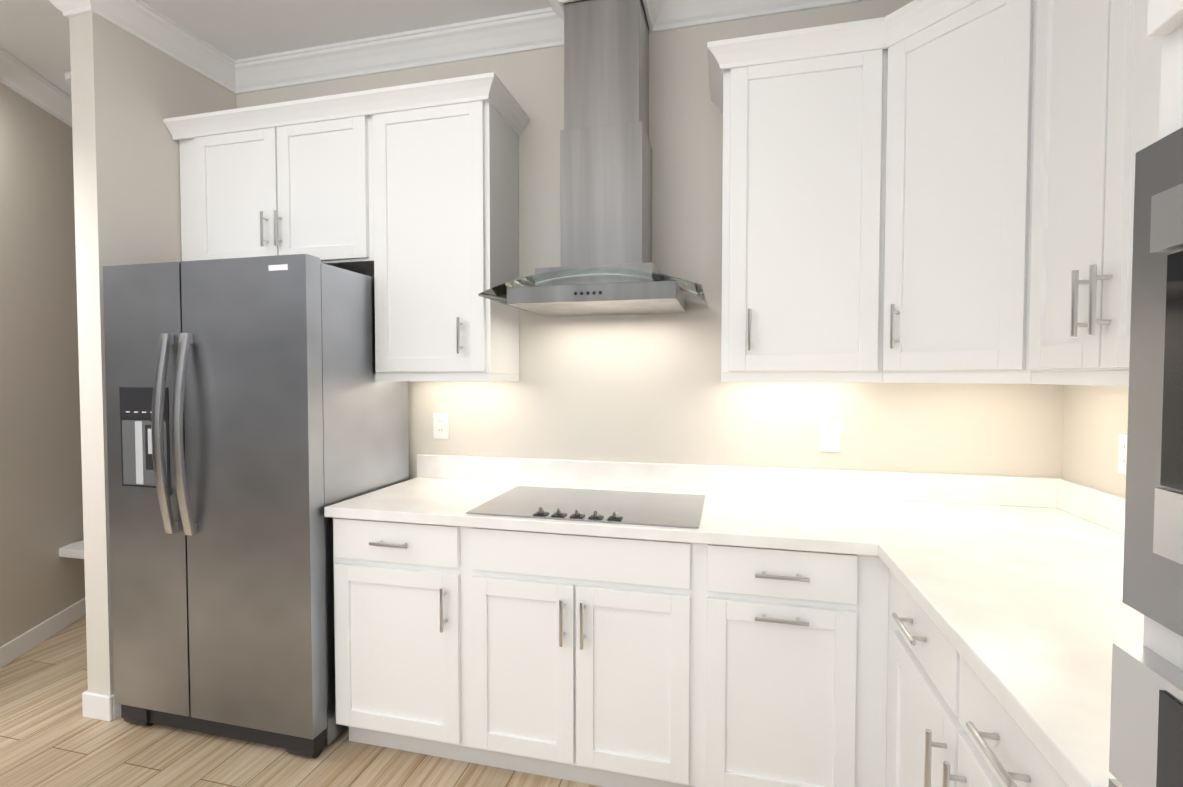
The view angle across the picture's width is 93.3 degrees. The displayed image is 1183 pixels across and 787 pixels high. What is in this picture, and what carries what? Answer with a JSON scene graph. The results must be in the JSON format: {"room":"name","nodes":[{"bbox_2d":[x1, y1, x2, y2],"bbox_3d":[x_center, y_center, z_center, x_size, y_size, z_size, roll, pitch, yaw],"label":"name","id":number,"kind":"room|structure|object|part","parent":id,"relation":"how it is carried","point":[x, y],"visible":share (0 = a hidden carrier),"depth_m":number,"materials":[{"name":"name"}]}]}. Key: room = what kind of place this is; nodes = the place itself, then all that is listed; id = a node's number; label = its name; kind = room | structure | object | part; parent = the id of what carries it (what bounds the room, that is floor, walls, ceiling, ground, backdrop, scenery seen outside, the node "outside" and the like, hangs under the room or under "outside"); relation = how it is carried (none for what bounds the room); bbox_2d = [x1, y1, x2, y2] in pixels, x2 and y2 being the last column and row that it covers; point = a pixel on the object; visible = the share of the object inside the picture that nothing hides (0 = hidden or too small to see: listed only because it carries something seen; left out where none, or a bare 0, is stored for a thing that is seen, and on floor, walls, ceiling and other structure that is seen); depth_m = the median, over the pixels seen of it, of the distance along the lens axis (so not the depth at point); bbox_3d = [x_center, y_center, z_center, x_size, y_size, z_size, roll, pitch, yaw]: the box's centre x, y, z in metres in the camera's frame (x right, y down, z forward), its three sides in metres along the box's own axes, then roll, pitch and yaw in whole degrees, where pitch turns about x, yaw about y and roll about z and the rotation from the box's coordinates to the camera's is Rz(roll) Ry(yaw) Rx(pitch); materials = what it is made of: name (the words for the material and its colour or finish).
{"room":"kitchen","nodes":[
{"label":"kitchen","id":0,"kind":"room"},
{"bbox_2d":[0,82,84,646],"bbox_3d":[-3.052,-0.171,3.400,0.120,2.900,2.880,0,2,-13],"label":"wall","id":1,"kind":"structure","parent":0,"point":[41,515],"depth_m":2.90,"materials":[{"name":"paint"}]},
{"bbox_2d":[0,46,71,126],"bbox_3d":[-2.948,-1.567,3.381,1.384,0.108,2.611,0,2,14],"label":"crown molding","id":2,"kind":"structure","parent":1,"relation":"attached to","point":[15,74],"depth_m":2.82,"materials":[{"name":"white"}]},
{"bbox_2d":[0,598,120,721],"bbox_3d":[-2.661,1.230,3.377,1.981,0.100,2.572,0,2,14],"label":"baseboard","id":3,"kind":"structure","parent":1,"relation":"attached to","point":[101,707],"depth_m":2.75,"materials":[{"name":"white wood"}]},
{"bbox_2d":[59,540,83,558],"bbox_3d":[-2.410,0.868,3.032,1.056,0.045,0.215,0,2,14],"label":"shelf ledge","id":4,"kind":"object","parent":1,"relation":"attached to","point":[74,550],"visible":0.08,"depth_m":3.03,"materials":[{"name":"white"}]},
{"bbox_2d":[69,13,235,695],"bbox_3d":[-1.915,-0.145,2.536,0.120,2.900,0.650,0,2,14],"label":"wall","id":5,"kind":"structure","parent":0,"point":[129,93],"depth_m":2.25,"materials":[{"name":"beige paint"}]},
{"bbox_2d":[49,0,75,18],"bbox_3d":[-1.843,-1.562,3.200,0.103,0.108,2.242,0,2,14],"label":"crown molding","id":6,"kind":"structure","parent":5,"relation":"attached to","point":[65,12],"depth_m":2.18,"materials":[{"name":"white"}]},
{"bbox_2d":[52,0,235,87],"bbox_3d":[-1.846,-1.537,2.372,0.111,0.108,0.632,0,2,14],"label":"crown molding","id":7,"kind":"structure","parent":5,"relation":"attached to","point":[137,18],"depth_m":2.38,"materials":[{"name":"white"}]},
{"bbox_2d":[0,0,550,95],"bbox_3d":[-1.490,-1.620,1.690,6.450,0.100,5.400,0,2,14],"label":"ceiling","id":8,"kind":"structure","parent":0,"point":[35,35],"depth_m":2.39,"materials":[{"name":"white paint"}]},
{"bbox_2d":[64,71,70,84],"bbox_3d":[-2.590,-1.587,2.845,0.140,0.032,0.140,0,2,14],"label":"smoke detector","id":9,"kind":"object","parent":8,"relation":"attached to","point":[67,74],"visible":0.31,"depth_m":2.79,"materials":[{"name":"white plastic"}]},
{"bbox_2d":[0,615,601,786],"bbox_3d":[-1.490,1.378,1.781,6.450,0.100,5.400,0,2,14],"label":"floor","id":10,"kind":"structure","parent":0,"point":[51,735],"depth_m":2.03,"materials":[{"name":"brown wood"}]},
{"bbox_2d":[103,254,408,757],"bbox_3d":[-1.364,0.409,2.332,0.920,1.805,0.702,0,2,14],"label":"fridge","id":11,"kind":"object","parent":10,"relation":"on","point":[257,417],"visible":0.98,"depth_m":2.05,"materials":[{"name":"metal"}]},
{"bbox_3d":[-1.523,0.150,2.039,0.124,0.740,0.072,0,2,14],"label":"handle","id":12,"kind":"part","parent":11,"relation":"part of","materials":[{"name":"silver metal"}]},
{"bbox_2d":[333,518,468,761],"bbox_3d":[-0.617,0.876,2.263,0.533,0.876,0.608,0,2,14],"label":"base cabinet","id":13,"kind":"object","parent":10,"relation":"on","point":[402,667],"depth_m":1.97,"materials":[{"name":"white wood"}]},
{"bbox_2d":[465,527,704,786],"bbox_3d":[0.021,0.880,2.104,0.781,0.876,0.608,0,2,14],"label":"base cabinet","id":14,"kind":"object","parent":10,"relation":"on","point":[608,661],"depth_m":1.80,"materials":[{"name":"white wood"}]},
{"bbox_2d":[324,454,1124,555],"bbox_3d":[0.355,0.372,1.984,2.554,0.141,0.652,0,2,14],"label":"countertop","id":15,"kind":"structure","parent":14,"relation":"on","point":[816,510],"depth_m":2.06,"materials":[{"name":"white stone"}]},
{"bbox_2d":[466,486,704,528],"bbox_3d":[0.008,0.390,2.036,0.778,0.030,0.475,0,2,14],"label":"cooktop","id":16,"kind":"object","parent":15,"relation":"in","point":[648,508],"visible":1,"depth_m":1.98,"materials":[{"name":"grey glass"}]},
{"bbox_2d":[701,544,880,786],"bbox_3d":[0.659,0.885,1.946,0.534,0.876,0.608,0,2,14],"label":"base cabinet","id":17,"kind":"object","parent":10,"relation":"on","point":[789,644],"depth_m":1.66,"materials":[{"name":"white wood"}]},
{"bbox_2d":[881,565,1067,786],"bbox_3d":[1.048,0.914,0.990,0.722,0.876,0.885,0,2,14],"label":"base cabinet","id":18,"kind":"object","parent":10,"relation":"on","point":[941,726],"depth_m":1.16,"materials":[{"name":"white wood"}]},
{"bbox_2d":[872,498,1143,786],"bbox_3d":[1.044,0.402,0.998,0.742,0.141,0.930,0,2,14],"label":"countertop","id":19,"kind":"structure","parent":18,"relation":"on","point":[1012,586],"depth_m":1.16,"materials":[{"name":"white stone"}]},
{"bbox_2d":[1108,0,1182,786],"bbox_3d":[0.801,0.125,0.154,0.812,2.504,0.800,0,2,14],"label":"tall cabinet","id":20,"kind":"object","parent":10,"relation":"on","point":[1146,733],"visible":1,"depth_m":0.57,"materials":[{"name":"white wood"}]},
{"bbox_2d":[236,0,1063,479],"bbox_3d":[-0.036,-0.143,2.466,3.800,2.900,0.120,0,2,14],"label":"wall","id":21,"kind":"structure","parent":0,"point":[646,388],"depth_m":2.29,"materials":[{"name":"beige paint"}]},
{"bbox_2d":[168,100,370,274],"bbox_3d":[-1.335,-0.855,2.533,0.988,0.606,0.327,0,2,14],"label":"upper cabinet","id":22,"kind":"object","parent":21,"relation":"attached to","point":[288,183],"depth_m":2.36,"materials":[{"name":"white wood"}]},
{"bbox_2d":[225,11,563,94],"bbox_3d":[-0.926,-1.542,2.526,1.785,0.108,0.110,0,2,14],"label":"crown molding","id":23,"kind":"structure","parent":21,"relation":"attached to","point":[526,31],"depth_m":2.51,"materials":[{"name":"white"}]},
{"bbox_2d":[433,413,448,438],"bbox_3d":[-0.693,0.149,2.571,0.075,0.118,0.008,0,2,14],"label":"electrical outlet","id":24,"kind":"object","parent":21,"relation":"attached to","point":[440,425],"visible":1,"depth_m":2.57,"materials":[{"name":"white plastic"}]},
{"bbox_2d":[367,84,522,375],"bbox_3d":[-0.607,-0.619,2.360,0.512,1.067,0.327,0,2,14],"label":"upper cabinet","id":25,"kind":"object","parent":21,"relation":"attached to","point":[445,165],"depth_m":2.21,"materials":[{"name":"white wood"}]},
{"bbox_2d":[532,0,579,15],"bbox_3d":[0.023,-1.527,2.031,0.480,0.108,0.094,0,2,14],"label":"crown molding","id":26,"kind":"structure","parent":21,"relation":"attached to","point":[556,5],"depth_m":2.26,"materials":[{"name":"white"}]},
{"bbox_2d":[478,0,707,316],"bbox_3d":[0.036,-0.951,2.103,0.775,1.257,0.497,0,2,14],"label":"range hood","id":27,"kind":"object","parent":21,"relation":"attached to","point":[608,267],"visible":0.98,"depth_m":2.08,"materials":[{"name":"metal"}]},
{"bbox_3d":[0.035,-0.391,2.115,0.775,0.082,0.488,0,2,14],"label":"glass","id":28,"kind":"part","parent":27,"relation":"part of","materials":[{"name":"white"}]},
{"bbox_2d":[643,0,869,32],"bbox_3d":[0.898,-1.528,2.073,1.380,0.108,0.110,0,2,14],"label":"crown molding","id":29,"kind":"structure","parent":21,"relation":"attached to","point":[662,15],"depth_m":2.20,"materials":[{"name":"white wood"}]},
{"bbox_2d":[719,24,886,375],"bbox_3d":[0.760,-0.608,1.999,0.568,1.067,0.369,0,2,14],"label":"upper cabinet","id":30,"kind":"object","parent":21,"relation":"attached to","point":[804,172],"depth_m":1.87,"materials":[{"name":"white wood"}]},
{"bbox_2d":[819,421,840,451],"bbox_3d":[0.926,0.166,2.170,0.075,0.118,0.008,0,2,14],"label":"electrical outlet","id":31,"kind":"object","parent":21,"relation":"attached to","point":[829,436],"visible":1,"depth_m":2.17,"materials":[{"name":"white plastic"}]},
{"bbox_2d":[883,0,1010,375],"bbox_3d":[1.278,-0.600,1.751,0.664,1.067,0.602,0,2,14],"label":"upper cabinet","id":32,"kind":"object","parent":21,"relation":"attached to","point":[929,192],"depth_m":1.65,"materials":[{"name":"white wood"}]},
{"bbox_2d":[1061,385,1128,497],"bbox_3d":[1.289,-0.073,0.171,0.120,2.900,3.700,0,2,14],"label":"wall","id":33,"kind":"structure","parent":0,"point":[1095,421],"depth_m":1.81,"materials":[{"name":"beige paint"}]},
{"bbox_2d":[1003,0,1161,375],"bbox_3d":[1.244,-0.581,1.133,0.431,1.067,0.721,0,2,14],"label":"upper cabinet","id":34,"kind":"object","parent":33,"relation":"attached to","point":[1083,76],"depth_m":1.29,"materials":[{"name":"white wood"}]},
{"bbox_2d":[1118,434,1126,473],"bbox_3d":[1.589,0.182,1.655,0.008,0.118,0.075,0,2,14],"label":"electrical outlet","id":35,"kind":"object","parent":33,"relation":"attached to","point":[1122,454],"visible":0.42,"depth_m":1.67,"materials":[{"name":"white plastic"}]}
]}

